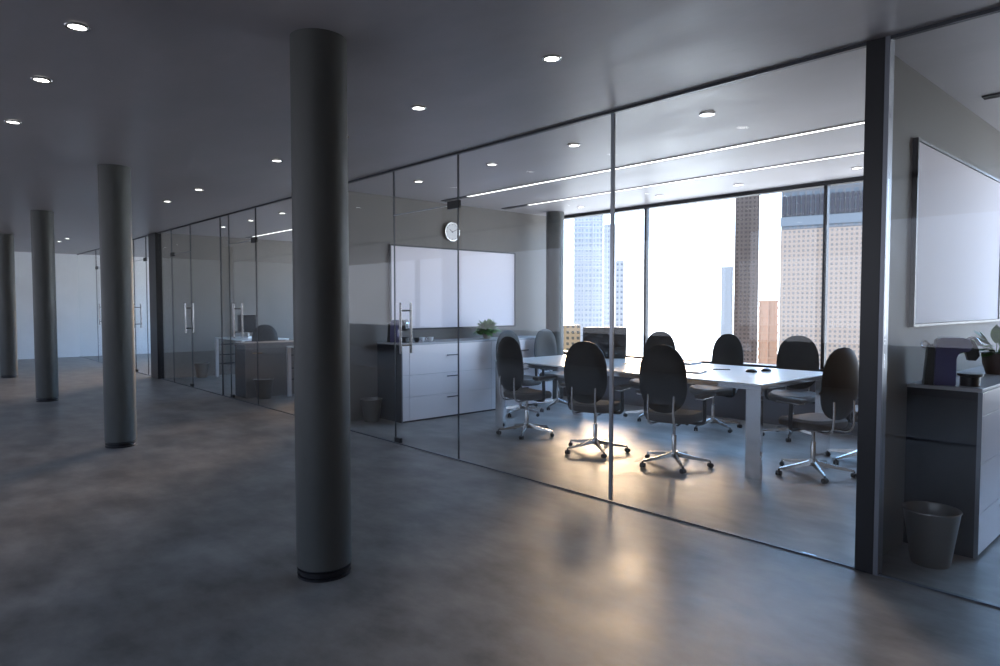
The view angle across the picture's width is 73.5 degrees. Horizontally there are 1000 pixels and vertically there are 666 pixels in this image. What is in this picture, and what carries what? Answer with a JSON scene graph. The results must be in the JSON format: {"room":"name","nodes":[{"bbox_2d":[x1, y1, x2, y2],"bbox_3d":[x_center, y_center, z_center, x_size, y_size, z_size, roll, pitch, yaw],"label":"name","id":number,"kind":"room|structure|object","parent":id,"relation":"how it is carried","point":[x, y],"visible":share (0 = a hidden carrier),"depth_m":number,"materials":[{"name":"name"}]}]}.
{"room":"office corridor","nodes":[
{"label":"office corridor","id":0,"kind":"room"},
{"bbox_2d":[14,252,150,358],"bbox_3d":[-12.857,-0.679,16.679,12.050,2.743,0.200,-2,3,-42],"label":"wall","id":1,"kind":"structure","parent":0,"point":[77,299],"depth_m":17.91,"materials":[{"name":"white paint"}]},
{"bbox_2d":[77,235,147,254],"bbox_3d":[-8.987,-1.988,15.378,0.028,0.018,6.850,-2,3,-42],"label":"trim","id":2,"kind":"structure","parent":1,"relation":"attached to","point":[147,235],"depth_m":16.05,"materials":[{"name":"grey metal"}]},
{"bbox_2d":[161,233,292,378],"bbox_3d":[-5.012,-0.564,13.951,3.780,2.743,0.200,-2,3,-42],"label":"wall","id":3,"kind":"structure","parent":0,"point":[274,257],"depth_m":13.26,"materials":[{"name":"beige paint"}]},
{"bbox_2d":[148,232,163,378],"bbox_3d":[-6.535,-0.512,12.736,0.110,2.743,0.450,-2,3,-42],"label":"trim","id":4,"kind":"structure","parent":3,"relation":"attached to","point":[154,239],"depth_m":12.61,"materials":[{"name":"black metal"}]},
{"bbox_2d":[348,191,545,420],"bbox_3d":[-0.614,-0.359,9.122,3.780,2.743,0.090,-2,3,-42],"label":"wall","id":5,"kind":"structure","parent":0,"point":[370,216],"depth_m":8.54,"materials":[{"name":"beige paint"}]},
{"bbox_2d":[219,217,223,394],"bbox_3d":[-4.255,-0.403,10.240,0.018,2.713,0.012,-2,3,-42],"label":"trim","id":6,"kind":"structure","parent":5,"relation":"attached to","point":[219,217],"depth_m":10.24,"materials":[{"name":"grey metal"}]},
{"bbox_2d":[158,197,291,233],"bbox_3d":[-4.229,-1.766,10.154,0.028,0.018,6.390,-2,3,-42],"label":"trim","id":7,"kind":"structure","parent":5,"relation":"attached to","point":[288,198],"depth_m":9.79,"materials":[{"name":"grey metal"}]},
{"bbox_2d":[161,378,293,414],"bbox_3d":[-4.229,0.961,10.270,0.020,0.008,6.390,-2,3,-42],"label":"trim","id":8,"kind":"structure","parent":5,"relation":"attached to","point":[161,378],"depth_m":9.94,"materials":[{"name":"grey metal"}]},
{"bbox_2d":[255,208,256,236],"bbox_3d":[-3.357,-1.499,9.207,0.018,0.435,0.007,-2,3,-42],"label":"trim","id":9,"kind":"structure","parent":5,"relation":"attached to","point":[255,208],"depth_m":9.20,"materials":[{"name":"grey metal"}]},
{"bbox_2d":[444,222,459,240],"bbox_3d":[-0.645,-1.351,8.965,0.250,0.250,0.035,-2,3,-42],"label":"wall clock","id":10,"kind":"object","parent":5,"relation":"attached to","point":[450,229],"visible":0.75,"depth_m":8.94,"materials":[{"name":"white plastic"}]},
{"bbox_2d":[389,244,515,329],"bbox_3d":[-0.577,-0.600,9.063,2.150,1.070,0.029,-2,3,-42],"label":"whiteboard","id":11,"kind":"object","parent":5,"relation":"attached to","point":[425,277],"visible":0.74,"depth_m":8.98,"materials":[{"name":"white plastic"}]},
{"bbox_2d":[350,430,853,568],"bbox_3d":[-0.066,1.155,5.698,0.020,0.008,5.802,-2,3,-42],"label":"trim","id":12,"kind":"structure","parent":5,"relation":"attached to","point":[593,496],"depth_m":4.53,"materials":[{"name":"grey metal"}]},
{"bbox_2d":[348,42,865,183],"bbox_3d":[-0.066,-1.572,5.583,0.028,0.018,5.802,-2,3,-42],"label":"trim","id":13,"kind":"structure","parent":5,"relation":"attached to","point":[862,45],"depth_m":4.39,"materials":[{"name":"grey metal"}]},
{"bbox_2d":[608,113,615,500],"bbox_3d":[0.786,-0.168,4.705,0.018,2.713,0.026,-2,3,-42],"label":"trim","id":14,"kind":"structure","parent":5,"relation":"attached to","point":[613,115],"depth_m":4.70,"materials":[{"name":"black metal"}]},
{"bbox_3d":[0.208,-0.195,5.339,0.012,2.713,1.711,-2,3,-42],"label":"window","id":15,"kind":"structure","parent":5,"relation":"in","visible":0},
{"bbox_2d":[393,200,460,458],"bbox_3d":[-0.707,-0.038,6.353,0.148,2.313,1.043,-2,3,-42],"label":"door","id":16,"kind":"structure","parent":15,"relation":"attached to","point":[456,204],"depth_m":6.54,"materials":[{"name":"clear glass"}]},
{"bbox_2d":[0,353,999,665],"bbox_3d":[-5.185,1.198,8.320,12.050,0.300,23.000,-2,3,-42],"label":"floor","id":17,"kind":"structure","parent":0,"point":[176,546],"depth_m":3.77,"materials":[{"name":"concrete"}]},
{"bbox_2d":[0,233,17,377],"bbox_3d":[-9.440,-0.516,12.830,0.280,2.743,0.280,-2,3,-42],"label":"column","id":18,"kind":"structure","parent":17,"relation":"on","point":[8,322],"depth_m":12.74,"materials":[{"name":"concrete"}]},
{"bbox_2d":[30,210,58,401],"bbox_3d":[-6.593,-0.383,9.704,0.280,2.743,0.280,-2,3,-42],"label":"column","id":19,"kind":"structure","parent":17,"relation":"on","point":[42,221],"depth_m":9.60,"materials":[{"name":"concrete"}]},
{"bbox_2d":[95,266,101,360],"bbox_3d":[-9.620,-0.453,16.139,0.148,2.313,0.730,-2,3,-42],"label":"door","id":20,"kind":"structure","parent":17,"relation":"on","point":[96,267],"depth_m":16.36,"materials":[{"name":"clear glass"}]},
{"bbox_2d":[98,164,136,448],"bbox_3d":[-3.766,-0.252,6.601,0.280,2.743,0.280,-2,3,-42],"label":"column","id":21,"kind":"structure","parent":17,"relation":"on","point":[114,181],"depth_m":6.50,"materials":[{"name":"concrete"}]},
{"bbox_2d":[133,257,148,374],"bbox_3d":[-7.248,-0.343,13.536,0.148,2.313,0.917,-2,3,-42],"label":"door","id":22,"kind":"structure","parent":17,"relation":"on","point":[145,258],"depth_m":13.69,"materials":[{"name":"clear glass"}]},
{"bbox_2d":[194,362,208,377],"bbox_3d":[-5.730,0.714,12.877,0.284,0.280,0.284,-2,3,-42],"label":"waste bin","id":23,"kind":"object","parent":17,"relation":"on","point":[201,368],"visible":1,"depth_m":12.79,"materials":[{"name":"silver metal"}]},
{"bbox_2d":[215,336,288,376],"bbox_3d":[-4.721,0.475,12.738,0.880,0.769,1.350,-2,3,-42],"label":"office desk","id":24,"kind":"object","parent":17,"relation":"on","point":[240,338],"visible":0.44,"depth_m":12.91,"materials":[{"name":"white wood"}]},
{"bbox_2d":[238,315,256,337],"bbox_3d":[-4.840,-0.130,12.844,0.540,0.430,0.140,2,3,33],"label":"monitor","id":25,"kind":"object","parent":24,"relation":"on","point":[249,321],"visible":0.68,"depth_m":12.80,"materials":[{"name":"black plastic"}]},
{"bbox_2d":[253,378,273,398],"bbox_3d":[-3.529,0.830,10.015,0.294,0.290,0.294,-2,3,-42],"label":"waste bin","id":26,"kind":"object","parent":17,"relation":"on","point":[265,384],"visible":0.94,"depth_m":9.92,"materials":[{"name":"silver metal"}]},
{"bbox_2d":[234,340,293,397],"bbox_3d":[-3.456,0.542,10.584,1.310,0.820,0.440,-2,3,-42],"label":"base cabinet","id":27,"kind":"object","parent":17,"relation":"on","point":[272,355],"visible":0.56,"depth_m":10.21,"materials":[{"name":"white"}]},
{"bbox_2d":[251,325,277,341],"bbox_3d":[-4.066,0.378,11.556,0.636,1.064,0.640,-1,3,-22],"label":"office chair","id":28,"kind":"object","parent":17,"relation":"on","point":[265,332],"visible":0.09,"depth_m":11.25,"materials":[{"name":"black plastic"}]},
{"bbox_2d":[287,346,293,396],"bbox_3d":[-2.135,0.588,10.070,1.450,0.769,1.720,-2,3,-42],"label":"office desk","id":29,"kind":"object","parent":17,"relation":"on","point":[289,377],"visible":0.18,"depth_m":10.20,"materials":[{"name":"white wood"}]},
{"bbox_2d":[290,28,351,582],"bbox_3d":[-0.920,-0.118,3.454,0.280,2.743,0.280,-2,3,-42],"label":"column","id":30,"kind":"structure","parent":17,"relation":"on","point":[318,57],"depth_m":3.34,"materials":[{"name":"concrete"}]},
{"bbox_2d":[360,397,381,421],"bbox_3d":[-1.541,0.924,8.040,0.264,0.270,0.264,-2,3,-42],"label":"waste bin","id":31,"kind":"object","parent":17,"relation":"on","point":[371,406],"visible":1,"depth_m":7.95,"materials":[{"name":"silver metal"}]},
{"bbox_2d":[377,335,552,423],"bbox_3d":[-0.376,0.552,8.933,2.574,0.940,0.562,-2,3,-42],"label":"base cabinet","id":32,"kind":"object","parent":17,"relation":"on","point":[426,377],"visible":0.72,"depth_m":8.27,"materials":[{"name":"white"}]},
{"bbox_2d":[387,319,409,342],"bbox_3d":[-1.238,-0.026,8.146,0.306,0.280,0.123,1,3,26],"label":"coffee machine","id":33,"kind":"object","parent":32,"relation":"on","point":[390,335],"visible":0.84,"depth_m":8.11,"materials":[{"name":"blue"}]},
{"bbox_2d":[402,336,409,342],"bbox_3d":[-1.155,0.080,8.111,0.123,0.071,0.123,1,3,26],"label":"drip tray","id":34,"kind":"object","parent":33,"relation":"on","point":[405,339],"depth_m":8.07,"materials":[{"name":"silver metal"}]},
{"bbox_2d":[474,319,500,338],"bbox_3d":[-0.173,-0.063,9.081,0.399,0.276,0.409,-2,3,-42],"label":"potted plant","id":35,"kind":"object","parent":32,"relation":"on","point":[486,327],"visible":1,"depth_m":9.02,"materials":[{"name":"green plant"}]},
{"bbox_2d":[496,330,543,416],"bbox_3d":[0.279,0.504,8.566,0.635,1.064,0.640,-2,3,-40],"label":"office chair","id":36,"kind":"object","parent":17,"relation":"on","point":[528,380],"visible":0.29,"depth_m":8.61,"materials":[{"name":"black plastic"}]},
{"bbox_2d":[496,336,556,439],"bbox_3d":[0.299,0.561,7.241,0.640,1.064,0.635,-2,3,-39],"label":"office chair","id":37,"kind":"object","parent":17,"relation":"on","point":[510,368],"visible":1,"depth_m":7.03,"materials":[{"name":"black fabric"}]},
{"bbox_2d":[534,329,567,409],"bbox_3d":[0.800,0.481,9.107,0.635,1.064,0.640,-2,3,-40],"label":"office chair","id":38,"kind":"object","parent":17,"relation":"on","point":[545,341],"visible":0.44,"depth_m":9.22,"materials":[{"name":"black fabric"}]},
{"bbox_2d":[546,211,563,398],"bbox_3d":[0.803,-0.388,9.808,0.260,2.743,0.260,-2,3,-42],"label":"column","id":39,"kind":"structure","parent":17,"relation":"on","point":[554,220],"depth_m":9.69,"materials":[{"name":"concrete"}]},
{"bbox_2d":[560,341,631,458],"bbox_3d":[0.913,0.596,6.401,0.635,1.064,0.640,1,3,31],"label":"office chair","id":40,"kind":"object","parent":17,"relation":"on","point":[585,366],"visible":0.97,"depth_m":6.16,"materials":[{"name":"grey fabric"}]},
{"bbox_2d":[623,331,675,421],"bbox_3d":[1.846,0.518,8.233,0.636,1.064,0.640,2,3,40],"label":"office chair","id":41,"kind":"object","parent":17,"relation":"on","point":[660,337],"visible":0.2,"depth_m":8.38,"materials":[{"name":"black fabric"}]},
{"bbox_2d":[494,355,829,480],"bbox_3d":[1.511,0.721,6.928,1.390,0.769,3.160,-2,3,-42],"label":"meeting table","id":42,"kind":"object","parent":17,"relation":"on","point":[754,383],"visible":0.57,"depth_m":5.96,"materials":[{"name":"white laminate"}]},
{"bbox_2d":[583,327,626,357],"bbox_3d":[1.218,0.110,7.920,0.508,0.367,0.278,0,2,0],"label":"monitor","id":43,"kind":"object","parent":42,"relation":"on","point":[599,336],"visible":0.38,"depth_m":7.79,"materials":[{"name":"black plastic"}]},
{"bbox_2d":[684,361,701,364],"bbox_3d":[1.953,0.315,7.205,0.340,0.018,0.240,2,3,45],"label":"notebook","id":44,"kind":"object","parent":42,"relation":"on","point":[685,362],"visible":0.49,"depth_m":7.08,"materials":[{"name":"grey paper"}]},
{"bbox_2d":[686,369,706,373],"bbox_3d":[1.761,0.357,6.288,0.300,0.012,0.210,2,3,36],"label":"notebook","id":45,"kind":"object","parent":42,"relation":"on","point":[687,370],"visible":0.51,"depth_m":6.19,"materials":[{"name":"grey paper"}]},
{"bbox_2d":[745,369,757,371],"bbox_3d":[2.347,0.350,6.253,0.110,0.030,0.066,0,2,8],"label":"computer mouse","id":46,"kind":"object","parent":42,"relation":"on","point":[747,370],"visible":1,"depth_m":6.23,"materials":[{"name":"black plastic"}]},
{"bbox_2d":[635,345,715,473],"bbox_3d":[1.526,0.620,5.848,0.636,1.064,0.640,2,3,39],"label":"office chair","id":47,"kind":"object","parent":17,"relation":"on","point":[662,373],"visible":1,"depth_m":5.62,"materials":[{"name":"black fabric"}]},
{"bbox_2d":[685,334,743,432],"bbox_3d":[2.406,0.547,7.573,0.640,1.064,0.635,-2,3,-34],"label":"office chair","id":48,"kind":"object","parent":17,"relation":"on","point":[727,349],"visible":0.58,"depth_m":7.60,"materials":[{"name":"black fabric"}]},
{"bbox_2d":[763,335,818,441],"bbox_3d":[3.087,0.569,7.050,0.636,1.064,0.640,2,3,33],"label":"office chair","id":49,"kind":"object","parent":17,"relation":"on","point":[798,352],"visible":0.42,"depth_m":7.21,"materials":[{"name":"black fabric"}]},
{"bbox_2d":[772,347,858,483],"bbox_3d":[2.580,0.633,5.535,0.635,1.064,0.640,-1,3,-25],"label":"office chair","id":50,"kind":"object","parent":17,"relation":"on","point":[838,394],"visible":1,"depth_m":5.29,"materials":[{"name":"black fabric"}]},
{"bbox_2d":[825,396,857,464],"bbox_3d":[3.213,0.616,5.949,0.636,1.064,0.640,-2,3,-36],"label":"office chair","id":51,"kind":"object","parent":17,"relation":"on","point":[851,452],"visible":0.14,"depth_m":5.89,"materials":[{"name":"black plastic"}]},
{"bbox_2d":[902,501,962,569],"bbox_3d":[2.331,1.096,3.624,0.278,0.300,0.278,-2,3,-42],"label":"waste bin","id":52,"kind":"object","parent":17,"relation":"on","point":[932,528],"visible":1,"depth_m":3.55,"materials":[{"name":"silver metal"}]},
{"bbox_2d":[903,366,999,559],"bbox_3d":[3.325,0.738,4.536,2.224,0.940,0.380,-2,3,-42],"label":"base cabinet","id":53,"kind":"object","parent":17,"relation":"on","point":[952,453],"visible":0.94,"depth_m":3.78,"materials":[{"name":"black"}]},
{"bbox_2d":[920,336,982,386],"bbox_3d":[2.576,0.157,3.825,0.306,0.280,0.123,1,3,26],"label":"coffee machine","id":54,"kind":"object","parent":53,"relation":"on","point":[940,361],"visible":1,"depth_m":3.79,"materials":[{"name":"blue"}]},
{"bbox_2d":[957,372,982,386],"bbox_3d":[2.658,0.264,3.790,0.123,0.071,0.123,1,3,26],"label":"drip tray","id":55,"kind":"object","parent":54,"relation":"on","point":[968,379],"depth_m":3.75,"materials":[{"name":"silver metal"}]},
{"bbox_2d":[960,325,999,374],"bbox_3d":[3.301,0.108,4.432,0.426,0.327,0.335,1,3,16],"label":"potted plant","id":56,"kind":"object","parent":53,"relation":"on","point":[990,360],"visible":0.95,"depth_m":4.43,"materials":[{"name":"green plant"}]},
{"bbox_2d":[0,0,999,256],"bbox_3d":[-5.185,-1.892,8.189,12.050,0.400,23.000,-2,3,-42],"label":"ceiling","id":57,"kind":"structure","parent":0,"point":[187,96],"depth_m":4.37,"materials":[{"name":"paint"}]},
{"bbox_2d":[4,119,21,124],"bbox_3d":[-3.570,-1.547,4.911,0.110,0.010,0.110,-2,3,-42],"label":"recessed light","id":58,"kind":"object","parent":57,"relation":"in","point":[16,122],"visible":1,"depth_m":4.91,"materials":[{"name":"white"}]},
{"bbox_2d":[30,76,52,82],"bbox_3d":[-2.728,-1.507,3.987,0.110,0.010,0.110,-2,3,-42],"label":"recessed light","id":59,"kind":"object","parent":57,"relation":"in","point":[39,79],"visible":1,"depth_m":3.98,"materials":[{"name":"white"}]},
{"bbox_2d":[64,21,90,31],"bbox_3d":[-2.035,-1.475,3.226,0.110,0.010,0.110,-2,3,-42],"label":"recessed light","id":60,"kind":"object","parent":57,"relation":"in","point":[75,26],"visible":1,"depth_m":3.22,"materials":[{"name":"silver metal"}]},
{"bbox_2d":[245,229,291,237],"bbox_3d":[-3.057,-1.813,11.213,0.060,0.011,6.000,-2,3,-42],"label":"recessed light","id":61,"kind":"object","parent":57,"relation":"in","point":[287,229],"visible":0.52,"depth_m":12.59,"materials":[{"name":"grey plastic"}]},
{"bbox_2d":[271,159,282,161],"bbox_3d":[-2.075,-1.603,6.230,0.110,0.010,0.110,-2,3,-42],"label":"recessed light","id":62,"kind":"object","parent":57,"relation":"in","point":[272,160],"visible":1,"depth_m":6.21,"materials":[{"name":"white"}]},
{"bbox_2d":[411,105,426,110],"bbox_3d":[-0.554,-1.532,4.559,0.110,0.010,0.110,-2,3,-42],"label":"recessed light","id":63,"kind":"object","parent":57,"relation":"in","point":[414,107],"visible":1,"depth_m":4.55,"materials":[{"name":"white plastic"}]},
{"bbox_2d":[486,163,497,165],"bbox_3d":[-0.078,-1.610,6.397,0.110,0.010,0.110,-2,3,-42],"label":"recessed light","id":64,"kind":"object","parent":57,"relation":"in","point":[487,164],"visible":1,"depth_m":6.39,"materials":[{"name":"white plastic"}]},
{"bbox_2d":[542,54,561,62],"bbox_3d":[0.281,-1.493,3.643,0.110,0.010,0.110,-2,3,-42],"label":"recessed light","id":65,"kind":"object","parent":57,"relation":"in","point":[550,58],"visible":1,"depth_m":3.64,"materials":[{"name":"white plastic"}]},
{"bbox_2d":[501,191,609,209],"bbox_3d":[0.673,-1.704,8.638,0.112,0.011,1.932,-2,3,-42],"label":"recessed light","id":66,"kind":"object","parent":57,"relation":"in","point":[608,191],"depth_m":8.59,"materials":[{"name":"grey plastic"}]},
{"bbox_2d":[568,143,580,146],"bbox_3d":[0.622,-1.577,5.629,0.110,0.010,0.110,-2,3,-42],"label":"recessed light","id":67,"kind":"object","parent":57,"relation":"in","point":[572,144],"visible":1,"depth_m":5.62,"materials":[{"name":"white plastic"}]},
{"bbox_2d":[441,121,864,201],"bbox_3d":[1.126,-1.619,6.620,0.060,0.011,5.530,-2,3,-42],"label":"recessed light","id":68,"kind":"object","parent":57,"relation":"in","point":[859,122],"visible":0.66,"depth_m":6.02,"materials":[{"name":"grey"}]},
{"bbox_2d":[699,112,714,116],"bbox_3d":[1.457,-1.538,4.712,0.110,0.010,0.110,-2,3,-42],"label":"recessed light","id":69,"kind":"object","parent":57,"relation":"in","point":[703,114],"visible":1,"depth_m":4.71,"materials":[{"name":"white plastic"}]},
{"bbox_2d":[615,151,863,191],"bbox_3d":[2.277,-1.630,6.876,0.112,0.011,2.741,-2,3,-42],"label":"recessed light","id":70,"kind":"object","parent":57,"relation":"in","point":[780,165],"depth_m":6.67,"materials":[{"name":"grey plastic"}]},
{"bbox_2d":[982,93,999,99],"bbox_3d":[4.057,-1.479,3.327,0.070,0.011,2.750,-2,3,-42],"label":"ceiling vent","id":71,"kind":"object","parent":57,"relation":"in","point":[997,95],"visible":1,"depth_m":4.30,"materials":[{"name":"grey metal"}]},
{"bbox_2d":[563,353,857,435],"bbox_3d":[-0.795,0.549,12.290,0.120,0.660,22.600,-2,3,-42],"label":"wall","id":72,"kind":"structure","parent":0,"point":[725,407],"depth_m":8.19,"materials":[{"name":"grey paint"}]},
{"bbox_2d":[564,176,862,371],"bbox_3d":[-0.810,-0.820,12.219,0.180,2.083,22.600,-2,3,-42],"label":"trim","id":73,"kind":"structure","parent":72,"relation":"on","point":[852,180],"depth_m":8.15,"materials":[{"name":"black"}]},
{"bbox_2d":[643,185,829,368],"bbox_3d":[-1.498,-0.844,12.944,0.060,2.008,19.840,-2,3,-42],"label":"trim","id":74,"kind":"structure","parent":72,"relation":"attached to","point":[826,205],"depth_m":7.38,"materials":[{"name":"black metal"}]},
{"bbox_2d":[882,56,999,556],"bbox_3d":[3.328,-0.175,4.794,3.780,2.743,0.050,-2,3,-42],"label":"wall","id":75,"kind":"structure","parent":0,"point":[922,109],"depth_m":3.86,"materials":[{"name":"beige paint"}]},
{"bbox_2d":[854,37,885,573],"bbox_3d":[1.928,-0.119,3.474,0.070,2.743,0.090,-2,3,-42],"label":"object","id":76,"kind":"structure","parent":75,"relation":"attached to","point":[875,49],"depth_m":3.45,"materials":[{"name":"black metal"}]},
{"bbox_2d":[873,35,894,575],"bbox_3d":[1.966,-0.117,3.433,0.068,2.743,0.022,-2,3,-42],"label":"trim","id":77,"kind":"structure","parent":75,"relation":"attached to","point":[889,44],"depth_m":3.42,"materials":[{"name":"silver metal"}]},
{"bbox_2d":[878,573,999,608],"bbox_3d":[2.940,1.296,2.398,0.020,0.008,2.906,-2,3,-42],"label":"trim","id":78,"kind":"structure","parent":75,"relation":"attached to","point":[879,574],"depth_m":3.26,"materials":[{"name":"grey metal"}]},
{"bbox_2d":[891,6,999,40],"bbox_3d":[2.940,-1.432,2.282,0.028,0.018,2.906,-2,3,-42],"label":"trim","id":79,"kind":"structure","parent":75,"relation":"attached to","point":[991,11],"depth_m":3.17,"materials":[{"name":"grey metal"}]},
{"bbox_2d":[908,137,999,326],"bbox_3d":[3.150,-0.606,4.559,2.075,1.085,0.029,-2,3,-42],"label":"whiteboard","id":80,"kind":"object","parent":75,"relation":"attached to","point":[955,240],"visible":1,"depth_m":4.35,"materials":[{"name":"white plastic"}]},
{"bbox_3d":[-3.691,-1.517,9.572,0.012,0.431,0.984,-2,3,-42],"label":"window","id":81,"kind":"structure","parent":0,"visible":0},
{"bbox_2d":[228,215,229,243],"bbox_3d":[-4.024,-1.530,9.938,0.018,0.435,0.007,-2,3,-42],"label":"trim","id":82,"kind":"structure","parent":81,"relation":"attached to","point":[228,215],"depth_m":9.94,"materials":[{"name":"grey metal"}]},
{"label":"outside","id":83,"kind":"structure","parent":0,"visible":0},
{"bbox_2d":[573,215,603,340],"bbox_3d":[80.770,3.563,615.370,26.271,243.498,41.700,0,2,7],"label":"tower block","id":84,"kind":"object","parent":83,"point":[588,231],"visible":0.43,"depth_m":592.87,"materials":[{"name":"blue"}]},
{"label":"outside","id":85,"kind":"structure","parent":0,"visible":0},
{"bbox_2d":[603,224,614,326],"bbox_3d":[92.192,18.676,568.814,9.558,217.247,30.700,0,2,9],"label":"tower block","id":86,"kind":"object","parent":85,"point":[606,240],"visible":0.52,"depth_m":551.40,"materials":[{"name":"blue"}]},
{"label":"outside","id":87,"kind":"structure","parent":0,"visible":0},
{"bbox_2d":[615,260,623,326],"bbox_3d":[93.118,36.709,524.749,6.647,184.951,22.700,0,2,10],"label":"tower block","id":88,"kind":"object","parent":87,"point":[619,264],"visible":0.4,"depth_m":510.96,"materials":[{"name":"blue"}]},
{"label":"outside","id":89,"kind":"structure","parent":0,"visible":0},
{"bbox_2d":[564,324,580,350],"bbox_3d":[43.944,63.764,435.820,15.505,138.430,30.500,0,2,6],"label":"tower block","id":90,"kind":"object","parent":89,"point":[571,331],"visible":0.17,"depth_m":417.95,"materials":[{"name":"beige concrete"}]},
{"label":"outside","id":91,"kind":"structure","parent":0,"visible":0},
{"bbox_2d":[733,195,759,362],"bbox_3d":[160.056,9.002,437.307,13.926,247.730,50.600,1,3,20],"label":"tower block","id":92,"kind":"object","parent":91,"point":[747,209],"visible":0.48,"depth_m":411.77,"materials":[{"name":"grey concrete"}]},
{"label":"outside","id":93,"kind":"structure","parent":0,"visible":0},
{"bbox_2d":[757,300,778,364],"bbox_3d":[146.775,58.902,369.494,10.007,153.769,31.300,1,3,22],"label":"tower block","id":94,"kind":"object","parent":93,"point":[768,315],"visible":0.38,"depth_m":352.89,"materials":[{"name":"concrete"}]},
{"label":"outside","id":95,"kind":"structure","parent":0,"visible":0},
{"bbox_2d":[720,267,733,334],"bbox_3d":[211.511,32.082,627.062,10.637,185.520,41.300,1,3,19],"label":"tower block","id":96,"kind":"object","parent":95,"point":[727,273],"visible":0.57,"depth_m":605.45,"materials":[{"name":"blue glass"}]},
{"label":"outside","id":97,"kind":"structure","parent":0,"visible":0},
{"bbox_2d":[779,182,862,367],"bbox_3d":[209.403,22.737,323.940,124.459,229.897,91.150,2,3,33],"label":"tower block","id":98,"kind":"object","parent":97,"point":[801,223],"visible":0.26,"depth_m":308.10,"materials":[{"name":"grey concrete"}]},
{"bbox_3d":[-5.524,-1.602,11.585,0.012,0.431,1.011,-2,3,-42],"label":"window","id":99,"kind":"structure","parent":0,"visible":0},
{"bbox_2d":[189,225,190,250],"bbox_3d":[-5.181,-1.584,11.209,0.018,0.435,0.007,-2,3,-42],"label":"trim","id":100,"kind":"structure","parent":99,"relation":"attached to","point":[189,225],"depth_m":11.21,"materials":[{"name":"grey metal"}]},
{"bbox_3d":[-2.718,-0.331,8.553,0.012,2.713,1.894,-2,3,-42],"label":"window","id":101,"kind":"structure","parent":0,"visible":0},
{"bbox_2d":[229,237,258,404],"bbox_3d":[-3.684,-0.177,9.622,0.148,2.313,1.010,-2,3,-42],"label":"door","id":102,"kind":"structure","parent":101,"relation":"attached to","point":[254,239],"depth_m":9.73,"materials":[{"name":"clear glass"}]},
{"bbox_3d":[-6.123,-0.490,12.291,0.012,2.713,0.757,-2,3,-42],"label":"window","id":103,"kind":"structure","parent":0,"visible":0},
{"bbox_2d":[170,252,193,386],"bbox_3d":[-5.530,-0.263,11.649,0.148,2.313,1.037,-2,3,-42],"label":"door","id":104,"kind":"structure","parent":103,"relation":"attached to","point":[172,254],"depth_m":11.37,"materials":[{"name":"clear glass"}]},
{"bbox_3d":[-0.714,-1.378,6.303,0.012,0.431,1.017,-2,3,-42],"label":"window","id":105,"kind":"structure","parent":0,"visible":0},
{"bbox_2d":[393,154,458,215],"bbox_3d":[-0.714,-1.375,6.304,0.018,0.438,1.030,-2,3,-42],"label":"trim","id":106,"kind":"structure","parent":105,"relation":"attached to","point":[457,154],"depth_m":6.32,"materials":[{"name":"grey metal"}]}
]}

